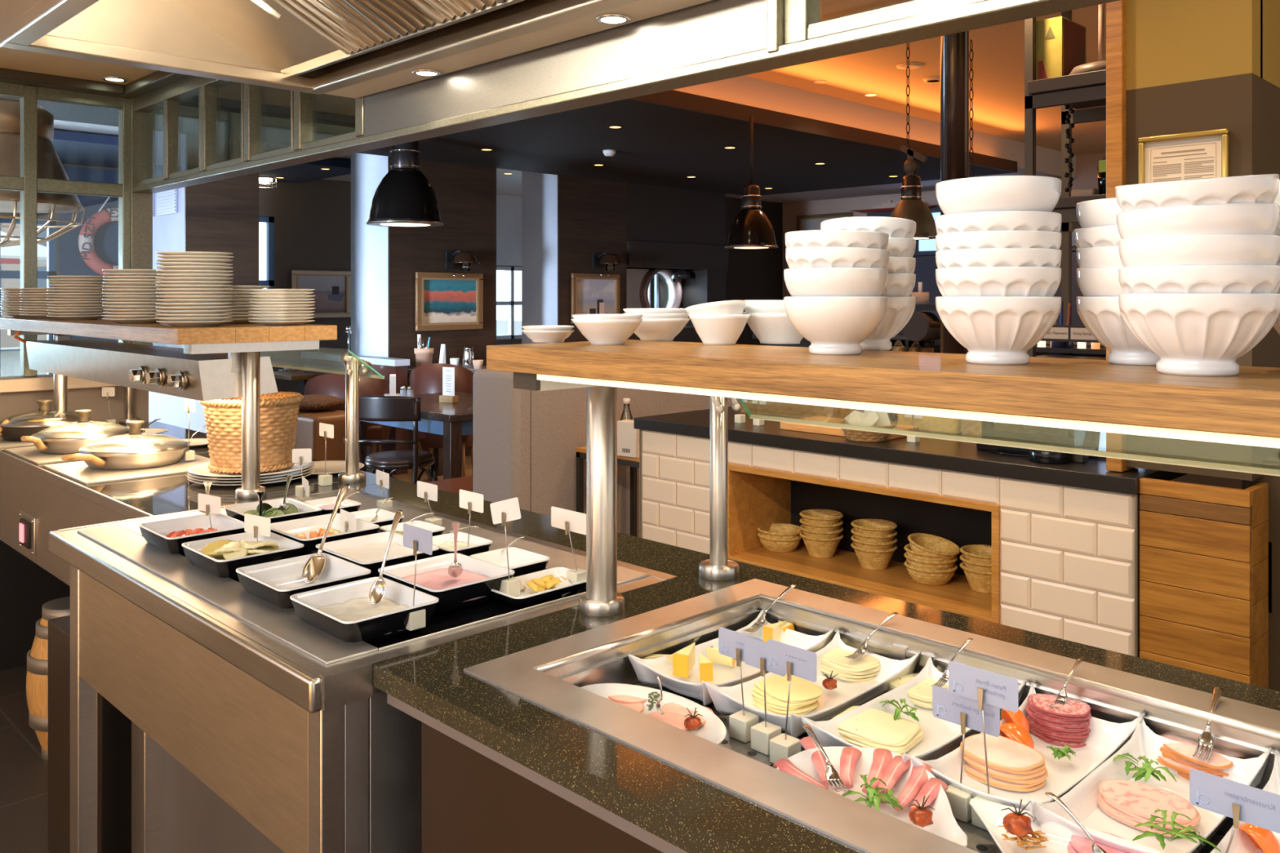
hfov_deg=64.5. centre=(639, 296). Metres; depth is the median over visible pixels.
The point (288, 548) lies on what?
serving dish
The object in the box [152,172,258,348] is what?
pillar
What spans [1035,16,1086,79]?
cardboard box
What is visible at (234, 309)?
dinner plate
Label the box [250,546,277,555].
slice
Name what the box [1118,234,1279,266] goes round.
bowl
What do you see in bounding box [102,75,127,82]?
recessed light
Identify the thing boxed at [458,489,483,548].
card holder
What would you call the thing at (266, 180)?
wall lamp
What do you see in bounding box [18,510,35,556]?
switch
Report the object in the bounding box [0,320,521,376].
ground
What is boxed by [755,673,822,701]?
cheese slice
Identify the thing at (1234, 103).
wall
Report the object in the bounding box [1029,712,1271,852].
serving platter
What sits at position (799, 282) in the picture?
bowl
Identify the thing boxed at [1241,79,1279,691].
wall
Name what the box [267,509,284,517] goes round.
cucumber slice
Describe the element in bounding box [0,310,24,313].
dinner plate
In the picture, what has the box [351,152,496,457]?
pillar
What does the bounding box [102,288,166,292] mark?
dinner plate
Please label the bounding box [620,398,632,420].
ketchup bottle
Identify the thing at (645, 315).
bowl
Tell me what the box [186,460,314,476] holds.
charger plate
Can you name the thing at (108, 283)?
dinner plate
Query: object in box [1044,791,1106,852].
spoon
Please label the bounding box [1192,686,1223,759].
fork
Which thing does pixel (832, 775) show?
fork
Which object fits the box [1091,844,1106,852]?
bowl
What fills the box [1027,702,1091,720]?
slice
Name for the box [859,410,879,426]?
snack packet
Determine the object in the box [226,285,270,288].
dinner plate
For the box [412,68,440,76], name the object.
ceiling spotlight
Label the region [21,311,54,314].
dinner plate
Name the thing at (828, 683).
tomato
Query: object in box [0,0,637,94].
extraction hood
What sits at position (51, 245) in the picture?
window
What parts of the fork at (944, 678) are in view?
handle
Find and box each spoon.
[139,418,160,435]
[198,481,213,514]
[256,490,265,516]
[277,475,293,511]
[302,484,351,582]
[339,491,360,506]
[368,510,403,605]
[370,497,393,521]
[409,512,435,521]
[446,525,479,533]
[448,521,462,577]
[501,536,525,552]
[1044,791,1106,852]
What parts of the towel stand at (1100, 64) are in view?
rod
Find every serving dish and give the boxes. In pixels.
[138,512,245,556]
[182,532,303,582]
[224,497,322,523]
[235,552,370,608]
[270,513,379,555]
[290,577,438,644]
[302,496,361,515]
[315,531,439,577]
[350,508,404,533]
[377,552,514,614]
[379,520,444,536]
[432,532,492,555]
[469,546,550,577]
[491,566,586,608]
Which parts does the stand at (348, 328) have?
stem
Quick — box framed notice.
[1137,128,1229,183]
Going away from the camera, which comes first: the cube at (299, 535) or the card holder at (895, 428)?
the cube at (299, 535)
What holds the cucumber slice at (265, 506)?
in the serving dish at (304, 509)
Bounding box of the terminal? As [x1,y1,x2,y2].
[1093,431,1106,457]
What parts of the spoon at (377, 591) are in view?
handle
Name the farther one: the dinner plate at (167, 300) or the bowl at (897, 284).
the dinner plate at (167, 300)
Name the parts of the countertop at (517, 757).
panel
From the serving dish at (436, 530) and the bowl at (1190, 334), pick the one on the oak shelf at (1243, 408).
the bowl at (1190, 334)
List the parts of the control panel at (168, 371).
control knob, control knob, control knob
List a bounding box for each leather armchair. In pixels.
[303,373,391,474]
[408,363,473,480]
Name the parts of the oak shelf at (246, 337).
support rail, rail, support rail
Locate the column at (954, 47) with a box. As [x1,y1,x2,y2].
[940,30,968,354]
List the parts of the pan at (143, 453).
handle, lid knob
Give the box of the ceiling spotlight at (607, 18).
[595,13,631,24]
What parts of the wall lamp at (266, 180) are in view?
bulb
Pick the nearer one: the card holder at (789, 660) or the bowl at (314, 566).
the card holder at (789, 660)
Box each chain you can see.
[906,42,910,149]
[968,39,973,177]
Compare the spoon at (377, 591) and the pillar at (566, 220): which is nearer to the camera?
the spoon at (377, 591)
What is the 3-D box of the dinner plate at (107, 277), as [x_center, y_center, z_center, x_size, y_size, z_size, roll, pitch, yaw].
[-1.502,-0.053,3.041,0.192,0.016,0.192,0,0,-2]
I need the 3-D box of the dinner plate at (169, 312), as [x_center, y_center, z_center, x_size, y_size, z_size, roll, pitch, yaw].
[-1.196,0.043,2.729,0.192,0.017,0.192,0,0,-35]
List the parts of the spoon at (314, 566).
handle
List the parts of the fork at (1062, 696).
handle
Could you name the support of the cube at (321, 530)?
in the serving dish at (289, 529)
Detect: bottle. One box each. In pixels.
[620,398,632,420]
[1097,149,1106,194]
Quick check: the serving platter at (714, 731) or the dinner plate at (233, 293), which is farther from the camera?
the dinner plate at (233, 293)
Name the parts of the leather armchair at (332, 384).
leg, leg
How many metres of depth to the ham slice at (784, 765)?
1.21 m
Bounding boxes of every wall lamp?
[258,177,276,188]
[444,248,479,276]
[592,252,622,276]
[671,269,691,281]
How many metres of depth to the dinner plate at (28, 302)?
3.66 m
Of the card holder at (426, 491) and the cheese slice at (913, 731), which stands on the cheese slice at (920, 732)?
the cheese slice at (913, 731)
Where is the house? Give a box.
[0,222,46,347]
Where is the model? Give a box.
[852,200,937,213]
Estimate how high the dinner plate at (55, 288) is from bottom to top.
0.016 m
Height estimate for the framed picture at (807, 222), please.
0.420 m
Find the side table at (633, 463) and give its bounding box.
[576,446,639,537]
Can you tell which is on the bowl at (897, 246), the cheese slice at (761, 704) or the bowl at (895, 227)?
the bowl at (895, 227)
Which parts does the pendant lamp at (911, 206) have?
lamp shade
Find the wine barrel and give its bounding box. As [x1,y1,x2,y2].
[26,596,70,760]
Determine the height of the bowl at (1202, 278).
0.083 m
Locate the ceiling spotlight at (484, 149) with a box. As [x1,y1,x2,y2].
[480,148,493,151]
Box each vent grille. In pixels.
[152,188,177,216]
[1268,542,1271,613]
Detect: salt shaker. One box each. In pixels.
[400,386,406,396]
[406,386,413,397]
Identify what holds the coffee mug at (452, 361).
on the dining table at (438, 452)
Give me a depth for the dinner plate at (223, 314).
2.66 m
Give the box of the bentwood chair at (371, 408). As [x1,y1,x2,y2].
[359,395,437,484]
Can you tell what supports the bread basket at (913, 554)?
on the bread basket at (927, 565)
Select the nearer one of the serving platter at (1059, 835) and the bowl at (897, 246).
the serving platter at (1059, 835)
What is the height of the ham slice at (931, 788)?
0.019 m
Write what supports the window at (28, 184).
in the wall at (18, 404)
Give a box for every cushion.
[298,394,343,410]
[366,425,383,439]
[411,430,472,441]
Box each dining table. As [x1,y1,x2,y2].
[273,369,318,395]
[360,391,472,479]
[407,364,486,475]
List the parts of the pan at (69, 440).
handle, lid knob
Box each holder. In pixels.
[102,386,115,426]
[182,398,195,460]
[198,493,221,528]
[244,513,270,547]
[292,448,311,497]
[302,475,308,502]
[318,422,333,486]
[340,509,355,532]
[376,469,392,507]
[403,523,432,631]
[417,480,441,525]
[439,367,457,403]
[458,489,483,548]
[489,497,520,596]
[551,506,586,583]
[718,626,763,742]
[734,398,746,422]
[744,636,786,755]
[751,400,765,426]
[767,639,817,764]
[887,412,902,429]
[904,413,922,442]
[932,685,999,822]
[948,661,1018,831]
[1189,768,1279,852]
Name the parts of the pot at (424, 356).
pot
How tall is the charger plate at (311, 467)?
0.016 m
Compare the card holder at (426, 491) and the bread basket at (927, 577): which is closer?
the card holder at (426, 491)
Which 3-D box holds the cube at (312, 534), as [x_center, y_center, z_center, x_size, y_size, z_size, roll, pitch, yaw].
[-0.709,0.520,2.205,0.020,0.022,0.020,0,0,-14]
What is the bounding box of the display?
[1035,341,1106,354]
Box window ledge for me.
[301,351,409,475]
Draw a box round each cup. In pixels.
[279,364,294,370]
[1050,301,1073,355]
[1071,447,1088,463]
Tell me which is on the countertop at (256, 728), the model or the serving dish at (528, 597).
the serving dish at (528, 597)
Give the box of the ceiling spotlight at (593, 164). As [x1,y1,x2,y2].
[592,164,604,165]
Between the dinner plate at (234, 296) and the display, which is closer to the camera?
the dinner plate at (234, 296)
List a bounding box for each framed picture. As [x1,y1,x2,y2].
[291,270,351,318]
[414,271,483,331]
[570,273,620,324]
[796,212,853,231]
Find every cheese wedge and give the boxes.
[644,653,673,666]
[673,642,695,678]
[692,636,701,643]
[698,652,712,681]
[706,647,735,666]
[763,621,786,642]
[777,620,795,632]
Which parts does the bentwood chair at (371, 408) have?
leg, rail, seat, seat frame, leg, leg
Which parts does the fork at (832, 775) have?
handle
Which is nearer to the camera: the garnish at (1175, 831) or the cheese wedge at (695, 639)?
the garnish at (1175, 831)
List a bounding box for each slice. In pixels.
[200,539,233,555]
[209,555,223,558]
[213,540,252,553]
[213,557,225,559]
[222,540,248,559]
[243,510,257,514]
[244,541,279,549]
[246,549,275,555]
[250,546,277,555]
[256,502,272,512]
[262,510,272,517]
[265,507,277,516]
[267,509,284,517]
[281,502,297,514]
[606,697,644,712]
[608,694,647,703]
[647,711,688,730]
[661,702,713,724]
[751,690,798,707]
[751,692,816,708]
[751,700,815,715]
[752,686,822,705]
[752,695,818,713]
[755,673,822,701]
[755,697,814,711]
[755,699,799,715]
[756,675,822,703]
[773,758,828,790]
[799,736,831,785]
[818,646,879,667]
[820,657,879,671]
[820,663,879,678]
[820,666,870,678]
[820,668,875,681]
[821,660,879,673]
[821,661,879,675]
[824,672,875,683]
[831,706,914,744]
[838,719,919,746]
[840,733,922,751]
[840,746,862,788]
[841,735,922,754]
[844,727,923,749]
[862,748,892,794]
[876,755,911,802]
[888,673,948,699]
[888,684,932,701]
[888,686,932,702]
[888,688,932,705]
[888,688,932,707]
[888,689,932,708]
[892,762,933,810]
[901,737,922,755]
[910,777,948,810]
[960,733,1044,771]
[963,754,1044,780]
[963,763,1045,788]
[964,752,1045,774]
[965,760,1048,784]
[965,770,1044,791]
[1025,706,1089,728]
[1026,703,1085,724]
[1026,715,1090,735]
[1027,693,1088,719]
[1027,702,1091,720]
[1027,713,1088,732]
[1028,723,1088,738]
[1028,724,1087,742]
[1031,693,1090,716]
[1032,733,1086,747]
[1034,719,1087,732]
[1034,728,1088,741]
[1066,844,1071,852]
[1068,840,1074,852]
[1071,831,1128,852]
[1097,794,1195,837]
[1098,779,1197,824]
[1098,795,1196,836]
[1099,791,1195,829]
[1102,795,1200,829]
[1156,758,1189,774]
[1158,755,1223,777]
[1159,748,1217,769]
[1160,734,1232,769]
[1160,746,1236,768]
[1161,752,1229,776]
[1176,770,1189,777]
[1177,773,1189,780]
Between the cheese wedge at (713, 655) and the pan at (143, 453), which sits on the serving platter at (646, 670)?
the cheese wedge at (713, 655)
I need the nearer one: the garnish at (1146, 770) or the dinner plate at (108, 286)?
the garnish at (1146, 770)
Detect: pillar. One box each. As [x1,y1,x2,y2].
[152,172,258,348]
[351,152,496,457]
[521,170,626,343]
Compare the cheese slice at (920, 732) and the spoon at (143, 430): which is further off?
the spoon at (143, 430)
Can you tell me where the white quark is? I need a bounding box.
[332,541,418,562]
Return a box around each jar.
[400,389,406,396]
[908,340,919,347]
[911,282,937,311]
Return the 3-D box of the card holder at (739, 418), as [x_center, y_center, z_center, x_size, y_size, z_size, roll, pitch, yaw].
[0.397,0.441,4.027,0.032,0.118,0.070,0,0,-45]
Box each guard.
[137,341,384,378]
[737,398,1279,476]
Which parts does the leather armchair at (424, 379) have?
leg, leg, leg, leg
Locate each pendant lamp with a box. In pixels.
[366,140,444,226]
[724,116,777,248]
[889,145,937,239]
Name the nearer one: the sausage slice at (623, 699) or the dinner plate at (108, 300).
the sausage slice at (623, 699)
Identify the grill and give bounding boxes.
[976,421,1097,457]
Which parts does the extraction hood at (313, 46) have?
slanted plate, filter frame, filter frame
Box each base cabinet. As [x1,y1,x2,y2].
[48,615,131,852]
[1139,473,1271,688]
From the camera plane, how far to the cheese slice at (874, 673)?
1.60 m
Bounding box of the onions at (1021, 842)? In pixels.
[997,825,1048,850]
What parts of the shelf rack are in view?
post, post, name strip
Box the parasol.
[0,231,46,264]
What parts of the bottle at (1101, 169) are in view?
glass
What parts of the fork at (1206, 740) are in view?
handle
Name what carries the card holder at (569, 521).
on the serving dish at (528, 597)
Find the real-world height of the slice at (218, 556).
0.030 m
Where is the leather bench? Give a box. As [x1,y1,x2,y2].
[426,475,472,493]
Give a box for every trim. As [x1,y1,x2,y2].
[0,67,191,98]
[0,373,119,393]
[1106,0,1133,471]
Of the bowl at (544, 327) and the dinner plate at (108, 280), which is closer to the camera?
the bowl at (544, 327)
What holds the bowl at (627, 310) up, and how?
on the bowl at (645, 315)
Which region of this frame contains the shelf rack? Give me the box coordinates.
[1024,9,1106,436]
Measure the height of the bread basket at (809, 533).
0.082 m
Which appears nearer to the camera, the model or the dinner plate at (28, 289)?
the dinner plate at (28, 289)
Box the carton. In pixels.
[617,419,639,457]
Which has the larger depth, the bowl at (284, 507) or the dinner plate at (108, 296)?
the dinner plate at (108, 296)
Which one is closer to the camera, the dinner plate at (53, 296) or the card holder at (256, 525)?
the card holder at (256, 525)
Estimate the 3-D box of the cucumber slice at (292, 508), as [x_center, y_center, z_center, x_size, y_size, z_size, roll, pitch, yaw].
[-0.830,0.506,2.402,0.033,0.029,0.041,0,0,32]
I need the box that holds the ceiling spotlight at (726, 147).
[723,146,737,148]
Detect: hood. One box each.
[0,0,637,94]
[982,421,1094,448]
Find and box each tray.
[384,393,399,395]
[635,682,1260,852]
[740,399,871,418]
[897,413,961,435]
[960,418,1063,438]
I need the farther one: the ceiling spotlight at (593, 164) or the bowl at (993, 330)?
the ceiling spotlight at (593, 164)
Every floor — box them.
[0,665,49,852]
[366,455,472,482]
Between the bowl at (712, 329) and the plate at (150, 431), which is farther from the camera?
the plate at (150, 431)
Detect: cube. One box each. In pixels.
[168,531,177,537]
[178,529,186,536]
[185,528,192,533]
[187,531,195,534]
[295,532,305,537]
[309,531,318,538]
[317,528,324,535]
[319,528,332,537]
[331,530,339,534]
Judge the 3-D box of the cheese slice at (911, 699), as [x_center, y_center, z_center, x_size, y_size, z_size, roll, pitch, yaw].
[0.427,0.594,1.532,0.081,0.006,0.093,0,1,-30]
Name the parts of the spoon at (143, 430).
handle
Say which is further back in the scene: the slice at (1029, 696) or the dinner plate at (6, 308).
the dinner plate at (6, 308)
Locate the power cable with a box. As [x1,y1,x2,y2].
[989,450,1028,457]
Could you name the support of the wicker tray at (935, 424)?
on the counter at (1064, 540)
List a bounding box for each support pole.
[53,333,67,417]
[119,339,139,424]
[235,351,266,499]
[337,352,371,483]
[578,386,624,616]
[698,395,742,580]
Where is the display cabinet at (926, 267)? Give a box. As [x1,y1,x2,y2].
[866,208,1084,335]
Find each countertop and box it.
[0,421,401,671]
[48,488,676,852]
[350,480,1279,852]
[633,406,1187,494]
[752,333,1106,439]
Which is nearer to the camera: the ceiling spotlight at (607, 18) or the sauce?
the sauce
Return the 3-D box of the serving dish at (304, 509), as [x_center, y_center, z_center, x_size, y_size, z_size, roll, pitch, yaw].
[-0.861,0.522,2.383,0.163,0.052,0.190,0,0,-45]
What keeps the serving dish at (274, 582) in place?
on the countertop at (256, 728)
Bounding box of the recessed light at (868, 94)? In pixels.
[862,93,878,96]
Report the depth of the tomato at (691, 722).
1.38 m
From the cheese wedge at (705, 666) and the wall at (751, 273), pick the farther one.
the wall at (751, 273)
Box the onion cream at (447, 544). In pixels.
[434,540,475,549]
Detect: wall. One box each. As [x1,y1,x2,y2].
[0,164,521,392]
[0,386,148,426]
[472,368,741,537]
[626,182,728,342]
[626,268,680,308]
[725,196,782,345]
[782,152,1105,299]
[1125,0,1262,480]
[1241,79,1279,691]
[1260,0,1279,87]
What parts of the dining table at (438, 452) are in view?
leg, leg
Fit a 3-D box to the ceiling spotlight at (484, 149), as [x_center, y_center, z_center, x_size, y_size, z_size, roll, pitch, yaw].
[-1.228,-1.177,8.127,0.112,0.006,0.112,0,0,-45]
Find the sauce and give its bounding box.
[316,596,408,635]
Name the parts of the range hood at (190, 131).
pane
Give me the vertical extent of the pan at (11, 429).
0.139 m
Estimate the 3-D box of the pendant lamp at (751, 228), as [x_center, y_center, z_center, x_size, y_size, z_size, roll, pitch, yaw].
[0.730,-0.749,6.657,0.348,0.862,0.348,0,0,12]
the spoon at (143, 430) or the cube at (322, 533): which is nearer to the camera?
the cube at (322, 533)
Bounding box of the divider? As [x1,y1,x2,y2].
[148,391,207,433]
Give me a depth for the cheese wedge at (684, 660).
1.59 m
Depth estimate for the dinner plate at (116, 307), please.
2.97 m
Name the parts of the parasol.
canopy panel, canopy panel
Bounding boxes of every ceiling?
[0,46,157,84]
[19,75,1075,203]
[743,0,1106,155]
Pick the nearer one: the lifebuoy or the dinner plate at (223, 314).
the dinner plate at (223, 314)
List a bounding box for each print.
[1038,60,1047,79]
[1064,18,1084,75]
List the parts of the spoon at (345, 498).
handle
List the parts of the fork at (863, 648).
handle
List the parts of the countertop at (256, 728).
leg, panel, recess panel, corner post, panel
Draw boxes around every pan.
[0,399,91,441]
[20,409,132,453]
[61,420,190,470]
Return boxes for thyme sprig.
[646,692,660,711]
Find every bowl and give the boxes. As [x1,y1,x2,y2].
[277,503,288,511]
[302,554,325,582]
[368,578,386,605]
[370,515,377,521]
[448,562,462,577]
[521,324,573,330]
[521,329,573,342]
[571,314,643,319]
[571,318,643,345]
[622,308,687,313]
[622,312,688,318]
[633,317,690,341]
[684,300,746,314]
[688,313,751,345]
[742,299,783,305]
[742,311,803,344]
[743,304,786,312]
[783,267,888,296]
[783,296,888,355]
[784,230,888,249]
[785,246,889,268]
[820,216,916,238]
[859,296,915,350]
[880,273,915,296]
[886,237,915,257]
[886,256,915,273]
[935,175,1061,214]
[935,210,1061,234]
[935,230,1061,250]
[935,248,1061,268]
[935,266,1061,296]
[935,296,1061,364]
[1073,224,1121,248]
[1075,197,1122,227]
[1075,245,1123,267]
[1075,266,1123,296]
[1075,296,1159,365]
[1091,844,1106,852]
[1115,173,1279,211]
[1115,202,1279,239]
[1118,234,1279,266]
[1118,264,1279,293]
[1118,293,1279,376]
[1272,313,1279,334]
[1273,182,1279,204]
[1273,216,1279,235]
[1275,262,1279,293]
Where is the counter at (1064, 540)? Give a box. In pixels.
[633,406,1187,657]
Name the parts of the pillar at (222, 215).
panel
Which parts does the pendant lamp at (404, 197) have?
lamp shade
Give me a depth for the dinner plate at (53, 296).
3.43 m
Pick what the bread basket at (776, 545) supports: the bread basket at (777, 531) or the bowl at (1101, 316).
the bread basket at (777, 531)
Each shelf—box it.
[0,316,337,354]
[486,339,1279,448]
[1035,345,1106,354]
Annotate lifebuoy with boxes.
[78,196,118,275]
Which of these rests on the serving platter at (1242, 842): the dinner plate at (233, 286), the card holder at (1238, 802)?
the card holder at (1238, 802)
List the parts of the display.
glass, glass, glass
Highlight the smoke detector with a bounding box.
[603,149,615,156]
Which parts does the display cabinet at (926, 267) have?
glass door, glass door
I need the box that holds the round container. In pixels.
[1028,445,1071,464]
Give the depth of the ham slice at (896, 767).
1.22 m
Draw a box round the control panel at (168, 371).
[13,330,278,401]
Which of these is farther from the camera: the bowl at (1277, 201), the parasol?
the parasol
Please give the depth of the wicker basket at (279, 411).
2.90 m
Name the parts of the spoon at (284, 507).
handle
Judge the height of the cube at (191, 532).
0.019 m
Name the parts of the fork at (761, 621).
handle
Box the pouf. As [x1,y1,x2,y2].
[293,408,345,461]
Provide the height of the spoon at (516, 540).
0.057 m
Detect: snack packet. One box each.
[844,411,862,425]
[853,410,865,419]
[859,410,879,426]
[863,410,874,426]
[870,410,890,426]
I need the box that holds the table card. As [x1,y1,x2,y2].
[439,343,445,363]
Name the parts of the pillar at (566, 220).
panel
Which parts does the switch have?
rocker frame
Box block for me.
[1071,187,1098,196]
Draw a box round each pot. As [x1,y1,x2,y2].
[413,333,434,366]
[472,360,483,368]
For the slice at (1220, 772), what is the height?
0.009 m
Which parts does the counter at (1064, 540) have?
niche frame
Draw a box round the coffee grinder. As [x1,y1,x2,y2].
[902,310,940,341]
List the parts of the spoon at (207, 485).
handle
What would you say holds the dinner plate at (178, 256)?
on the dinner plate at (200, 260)
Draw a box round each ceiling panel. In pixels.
[37,89,1017,195]
[50,129,351,182]
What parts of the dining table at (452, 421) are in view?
leg, leg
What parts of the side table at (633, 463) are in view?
leg, frame, leg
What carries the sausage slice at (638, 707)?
on the serving platter at (714, 731)
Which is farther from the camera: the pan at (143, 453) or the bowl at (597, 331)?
the pan at (143, 453)
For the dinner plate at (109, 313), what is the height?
0.016 m
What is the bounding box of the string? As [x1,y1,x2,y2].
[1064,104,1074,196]
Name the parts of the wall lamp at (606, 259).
bulb glass, lamp shade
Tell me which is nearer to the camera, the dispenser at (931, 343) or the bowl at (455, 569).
the bowl at (455, 569)
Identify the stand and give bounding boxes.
[345,325,351,354]
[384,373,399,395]
[1068,3,1106,75]
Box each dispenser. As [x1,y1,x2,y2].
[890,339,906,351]
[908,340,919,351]
[919,340,934,352]
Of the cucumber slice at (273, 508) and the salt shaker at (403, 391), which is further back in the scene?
the salt shaker at (403, 391)
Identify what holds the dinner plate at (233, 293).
on the dinner plate at (234, 296)
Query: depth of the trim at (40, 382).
4.03 m
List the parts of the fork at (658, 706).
handle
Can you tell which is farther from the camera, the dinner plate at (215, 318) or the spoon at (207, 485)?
the dinner plate at (215, 318)
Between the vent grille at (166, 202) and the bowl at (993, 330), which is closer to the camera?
the bowl at (993, 330)
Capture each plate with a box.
[0,288,26,290]
[0,290,26,293]
[0,302,26,306]
[0,305,25,308]
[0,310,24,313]
[0,425,96,448]
[1,293,25,295]
[1,295,25,298]
[1,297,28,301]
[1,300,26,303]
[1,307,23,311]
[1,313,30,317]
[4,436,140,464]
[19,293,53,295]
[19,295,52,298]
[20,288,53,290]
[20,290,55,293]
[20,301,51,303]
[20,303,53,306]
[20,306,53,309]
[20,308,50,311]
[20,314,54,318]
[21,297,54,301]
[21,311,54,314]
[43,454,210,484]
[46,284,110,287]
[46,289,106,293]
[46,295,106,298]
[47,275,106,279]
[47,278,104,281]
[47,281,105,284]
[47,293,106,296]
[47,301,110,304]
[47,303,109,306]
[47,309,107,313]
[47,315,104,319]
[48,287,110,290]
[48,297,104,301]
[48,306,108,310]
[48,311,106,315]
[101,315,162,318]
[102,269,164,272]
[102,275,165,279]
[102,279,164,282]
[102,282,162,286]
[102,285,164,288]
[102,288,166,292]
[102,292,164,295]
[102,295,164,298]
[102,298,162,302]
[102,302,165,305]
[102,305,163,309]
[102,308,164,311]
[102,311,164,315]
[102,317,163,324]
[103,272,164,275]
[131,427,168,436]
[155,251,233,255]
[155,258,232,263]
[155,262,232,266]
[155,266,233,270]
[155,270,233,273]
[155,276,233,280]
[155,280,232,284]
[155,284,233,288]
[155,288,233,292]
[155,292,232,295]
[155,295,233,298]
[155,298,233,302]
[155,302,232,306]
[155,306,232,310]
[155,309,233,314]
[155,312,232,317]
[155,316,232,321]
[155,320,233,326]
[156,254,234,259]
[156,273,234,277]
[179,438,208,448]
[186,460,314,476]
[186,464,314,479]
[186,466,314,482]
[186,469,314,485]
[222,288,258,292]
[223,292,257,295]
[223,305,255,308]
[223,318,257,324]
[224,308,257,311]
[224,315,257,319]
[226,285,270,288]
[226,295,259,298]
[226,298,255,302]
[226,302,259,305]
[226,311,257,315]
[247,292,314,295]
[247,314,314,317]
[248,288,315,292]
[248,295,315,298]
[248,297,314,302]
[248,301,315,305]
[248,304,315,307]
[248,307,315,311]
[248,311,315,314]
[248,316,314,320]
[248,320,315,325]
[305,460,364,475]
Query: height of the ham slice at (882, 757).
0.019 m
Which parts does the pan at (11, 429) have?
handle, lid knob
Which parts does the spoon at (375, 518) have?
handle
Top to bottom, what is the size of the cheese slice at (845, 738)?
0.006 m
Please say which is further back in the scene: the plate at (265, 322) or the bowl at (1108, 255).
the plate at (265, 322)
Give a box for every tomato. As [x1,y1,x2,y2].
[684,707,702,729]
[822,671,839,689]
[907,795,934,827]
[1000,799,1033,837]
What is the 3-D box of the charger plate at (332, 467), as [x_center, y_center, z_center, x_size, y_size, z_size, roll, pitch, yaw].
[-0.970,0.530,3.114,0.240,0.016,0.240,0,0,-45]
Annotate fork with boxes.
[189,426,205,443]
[656,675,664,715]
[742,584,796,633]
[801,724,851,791]
[844,612,897,659]
[929,638,973,687]
[1048,658,1083,709]
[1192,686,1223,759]
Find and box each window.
[0,82,129,377]
[0,217,56,376]
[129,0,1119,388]
[258,216,274,288]
[496,266,521,339]
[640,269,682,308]
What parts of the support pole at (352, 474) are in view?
screw knob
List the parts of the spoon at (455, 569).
handle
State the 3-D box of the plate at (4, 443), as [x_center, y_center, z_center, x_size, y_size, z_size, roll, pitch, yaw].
[-2.258,0.535,3.885,0.428,0.006,0.420,0,0,-45]
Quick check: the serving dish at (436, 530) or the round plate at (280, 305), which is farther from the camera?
the round plate at (280, 305)
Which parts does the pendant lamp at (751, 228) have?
stem, lamp shade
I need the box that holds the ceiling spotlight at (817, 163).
[813,162,826,164]
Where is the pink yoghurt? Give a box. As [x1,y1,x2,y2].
[401,568,488,601]
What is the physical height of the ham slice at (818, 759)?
0.019 m
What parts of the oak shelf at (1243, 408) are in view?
support rail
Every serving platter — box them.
[580,683,726,744]
[627,608,835,706]
[705,629,920,738]
[776,746,967,847]
[800,654,1026,763]
[910,682,1145,822]
[969,799,1164,852]
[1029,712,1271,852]
[1210,749,1279,852]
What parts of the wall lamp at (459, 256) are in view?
lamp shade, bulb glass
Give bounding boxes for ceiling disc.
[812,80,826,84]
[896,62,922,69]
[923,76,940,83]
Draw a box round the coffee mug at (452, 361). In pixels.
[449,358,459,365]
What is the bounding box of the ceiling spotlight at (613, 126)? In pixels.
[607,124,623,128]
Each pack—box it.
[520,582,526,590]
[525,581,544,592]
[529,578,546,589]
[539,574,553,582]
[545,577,560,589]
[555,579,571,596]
[556,576,565,581]
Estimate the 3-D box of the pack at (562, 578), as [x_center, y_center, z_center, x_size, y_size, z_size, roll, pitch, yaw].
[-0.143,0.532,1.888,0.027,0.023,0.027,0,0,30]
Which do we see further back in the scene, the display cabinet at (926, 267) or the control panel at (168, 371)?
the display cabinet at (926, 267)
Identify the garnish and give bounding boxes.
[841,774,902,810]
[880,698,919,721]
[1046,744,1075,759]
[1112,752,1177,782]
[1132,808,1221,852]
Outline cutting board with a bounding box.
[780,416,919,440]
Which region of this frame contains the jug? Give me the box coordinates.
[462,346,473,368]
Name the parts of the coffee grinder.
arm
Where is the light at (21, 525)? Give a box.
[19,523,23,542]
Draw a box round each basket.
[198,391,303,473]
[756,523,802,538]
[756,533,801,552]
[799,508,843,524]
[799,517,843,532]
[799,524,843,538]
[799,531,843,558]
[837,419,896,442]
[850,518,897,535]
[850,528,897,542]
[850,534,897,550]
[850,542,897,570]
[903,543,955,561]
[903,551,957,570]
[903,560,957,585]
[907,533,959,561]
[959,554,991,572]
[960,544,991,564]
[960,561,991,593]
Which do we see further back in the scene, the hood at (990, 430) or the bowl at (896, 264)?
the hood at (990, 430)

